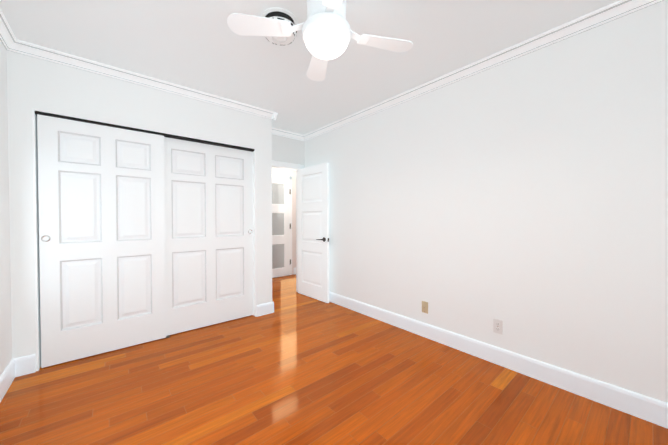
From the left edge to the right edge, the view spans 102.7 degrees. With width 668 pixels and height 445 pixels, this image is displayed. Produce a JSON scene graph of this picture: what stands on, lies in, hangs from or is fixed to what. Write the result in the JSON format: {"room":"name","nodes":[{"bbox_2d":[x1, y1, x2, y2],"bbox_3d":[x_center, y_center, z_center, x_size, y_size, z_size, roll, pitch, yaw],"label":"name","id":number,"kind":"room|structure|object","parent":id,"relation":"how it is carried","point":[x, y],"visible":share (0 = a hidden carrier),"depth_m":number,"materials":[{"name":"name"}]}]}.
{"room":"empty bedroom","nodes":[
{"label":"empty bedroom","id":0,"kind":"room"},
{"bbox_2d":[0,40,11,375],"bbox_3d":[-1.423,-0.075,0.723,0.100,2.550,4.590,-1,1,-40],"label":"wall","id":1,"kind":"structure","parent":0,"point":[5,322],"depth_m":1.93,"materials":[{"name":"paint"}]},
{"bbox_2d":[0,9,19,51],"bbox_3d":[-1.188,-1.308,0.549,0.058,0.078,3.850,-1,1,-40],"label":"crown molding","id":2,"kind":"structure","parent":1,"relation":"attached to","point":[7,37],"depth_m":1.92,"materials":[{"name":"white wood"}]},
{"bbox_2d":[0,357,19,401],"bbox_3d":[-1.205,1.133,0.572,0.016,0.140,3.850,-1,1,-40],"label":"baseboard","id":3,"kind":"structure","parent":1,"relation":"attached to","point":[12,371],"depth_m":1.92,"materials":[{"name":"white wood"}]},
{"bbox_2d":[6,50,271,358],"bbox_3d":[-1.656,-0.105,2.758,2.172,2.550,0.100,-1,1,-40],"label":"wall","id":4,"kind":"structure","parent":0,"point":[37,83],"depth_m":2.27,"materials":[{"name":"paint"}]},
{"bbox_2d":[37,114,165,367],"bbox_3d":[-2.032,0.152,2.418,0.856,2.026,0.038,-1,1,-40],"label":"closet door","id":5,"kind":"structure","parent":4,"relation":"in","point":[101,192],"depth_m":2.36,"materials":[{"name":"white wood"}]},
{"bbox_2d":[32,108,256,370],"bbox_3d":[-1.690,0.134,2.732,1.834,2.072,0.101,-1,1,-40],"label":"door frame","id":6,"kind":"structure","parent":4,"relation":"attached to","point":[35,112],"depth_m":2.19,"materials":[{"name":"white wood"}]},
{"bbox_2d":[16,40,277,119],"bbox_3d":[-1.559,-1.341,2.718,2.170,0.078,0.058,-1,1,-40],"label":"crown molding","id":7,"kind":"structure","parent":4,"relation":"attached to","point":[26,48],"depth_m":2.46,"materials":[{"name":"white wood"}]},
{"bbox_2d":[164,137,253,335],"bbox_3d":[-1.392,0.143,3.012,0.989,2.026,0.038,-1,1,-40],"label":"closet door","id":8,"kind":"structure","parent":4,"relation":"in","point":[209,233],"depth_m":2.97,"materials":[{"name":"white wood"}]},
{"bbox_2d":[257,302,273,312],"bbox_3d":[-0.957,1.086,3.644,0.016,0.140,0.556,-1,1,-40],"label":"baseboard","id":9,"kind":"structure","parent":4,"relation":"attached to","point":[268,307],"depth_m":3.39,"materials":[{"name":"white wood"}]},
{"bbox_2d":[272,167,295,274],"bbox_3d":[-1.393,-0.145,5.401,4.000,2.550,0.100,-1,1,-40],"label":"wall","id":10,"kind":"structure","parent":0,"point":[281,171],"depth_m":5.77,"materials":[{"name":"paint"}]},
{"bbox_2d":[272,174,291,277],"bbox_3d":[-1.233,0.073,5.409,0.930,2.113,0.094,-1,1,-40],"label":"hall door","id":11,"kind":"structure","parent":10,"relation":"in","point":[281,225],"depth_m":5.55,"materials":[{"name":"white wood"}]},
{"bbox_2d":[272,134,304,167],"bbox_3d":[-1.674,-0.116,3.450,3.037,2.550,0.100,-1,1,-40],"label":"wall","id":12,"kind":"structure","parent":0,"point":[287,150],"depth_m":4.18,"materials":[{"name":"paint"}]},
{"bbox_2d":[272,160,303,291],"bbox_3d":[-0.869,0.109,4.133,0.890,2.080,0.132,-1,1,-40],"label":"door frame","id":13,"kind":"structure","parent":12,"relation":"attached to","point":[283,165],"depth_m":4.37,"materials":[{"name":"white wood"}]},
{"bbox_2d":[297,163,328,302],"bbox_3d":[-0.323,0.146,4.064,0.149,1.988,0.740,-1,1,-40],"label":"entry door","id":14,"kind":"structure","parent":13,"relation":"attached to","point":[313,231],"depth_m":4.00,"materials":[{"name":"white wood"}]},
{"bbox_2d":[272,128,303,139],"bbox_3d":[-0.819,-1.361,4.049,0.798,0.078,0.058,-1,1,-40],"label":"crown molding","id":15,"kind":"structure","parent":12,"relation":"attached to","point":[275,131],"depth_m":4.13,"materials":[{"name":"white wood"}]},
{"bbox_2d":[0,0,618,134],"bbox_3d":[0.061,-1.421,2.814,5.092,0.080,5.900,-1,1,-40],"label":"ceiling","id":16,"kind":"structure","parent":0,"point":[200,45],"depth_m":2.03,"materials":[{"name":"paint"}]},
{"bbox_2d":[261,7,297,44],"bbox_3d":[-0.370,-1.310,1.816,0.244,0.114,0.244,-1,1,-40],"label":"ceiling vent","id":17,"kind":"object","parent":16,"relation":"in","point":[279,13],"visible":0.54,"depth_m":1.75,"materials":[{"name":"white"}]},
{"bbox_2d":[227,0,412,80],"bbox_3d":[-0.060,-1.143,1.487,0.795,0.436,0.818,1,1,33],"label":"ceiling fan","id":18,"kind":"object","parent":16,"relation":"hanging from","point":[328,33],"visible":1,"depth_m":1.43,"materials":[{"name":"white"}]},
{"bbox_2d":[0,274,667,444],"bbox_3d":[0.061,1.208,2.854,5.092,0.080,5.900,-1,1,-40],"label":"floor","id":19,"kind":"structure","parent":0,"point":[295,368],"depth_m":1.83,"materials":[{"name":"brown wood"}]},
{"bbox_2d":[305,0,667,402],"bbox_3d":[0.973,-0.105,2.747,0.100,2.550,4.590,-1,1,-40],"label":"wall","id":20,"kind":"structure","parent":0,"point":[524,198],"depth_m":2.03,"materials":[{"name":"paint"}]},
{"bbox_2d":[422,301,427,313],"bbox_3d":[0.925,0.865,2.727,0.018,0.115,0.070,-1,1,-40],"label":"electrical outlet plate","id":21,"kind":"object","parent":20,"relation":"attached to","point":[424,307],"visible":1,"depth_m":2.72,"materials":[{"name":"beige plastic"}]},
{"bbox_2d":[300,0,663,140],"bbox_3d":[0.912,-1.340,2.677,0.058,0.078,4.390,-1,1,-40],"label":"crown molding","id":22,"kind":"structure","parent":20,"relation":"attached to","point":[574,27],"depth_m":2.11,"materials":[{"name":"white wood"}]},
{"bbox_2d":[493,318,502,334],"bbox_3d":[1.361,0.863,2.218,0.009,0.115,0.070,-1,1,-40],"label":"electrical outlet plate","id":23,"kind":"object","parent":20,"relation":"attached to","point":[497,326],"visible":1,"depth_m":2.21,"materials":[{"name":"white plastic"}]},
{"bbox_2d":[329,292,667,428],"bbox_3d":[0.929,1.100,2.728,0.016,0.140,4.390,-1,1,-40],"label":"baseboard","id":24,"kind":"structure","parent":20,"relation":"attached to","point":[649,409],"depth_m":2.03,"materials":[{"name":"white wood"}]}
]}

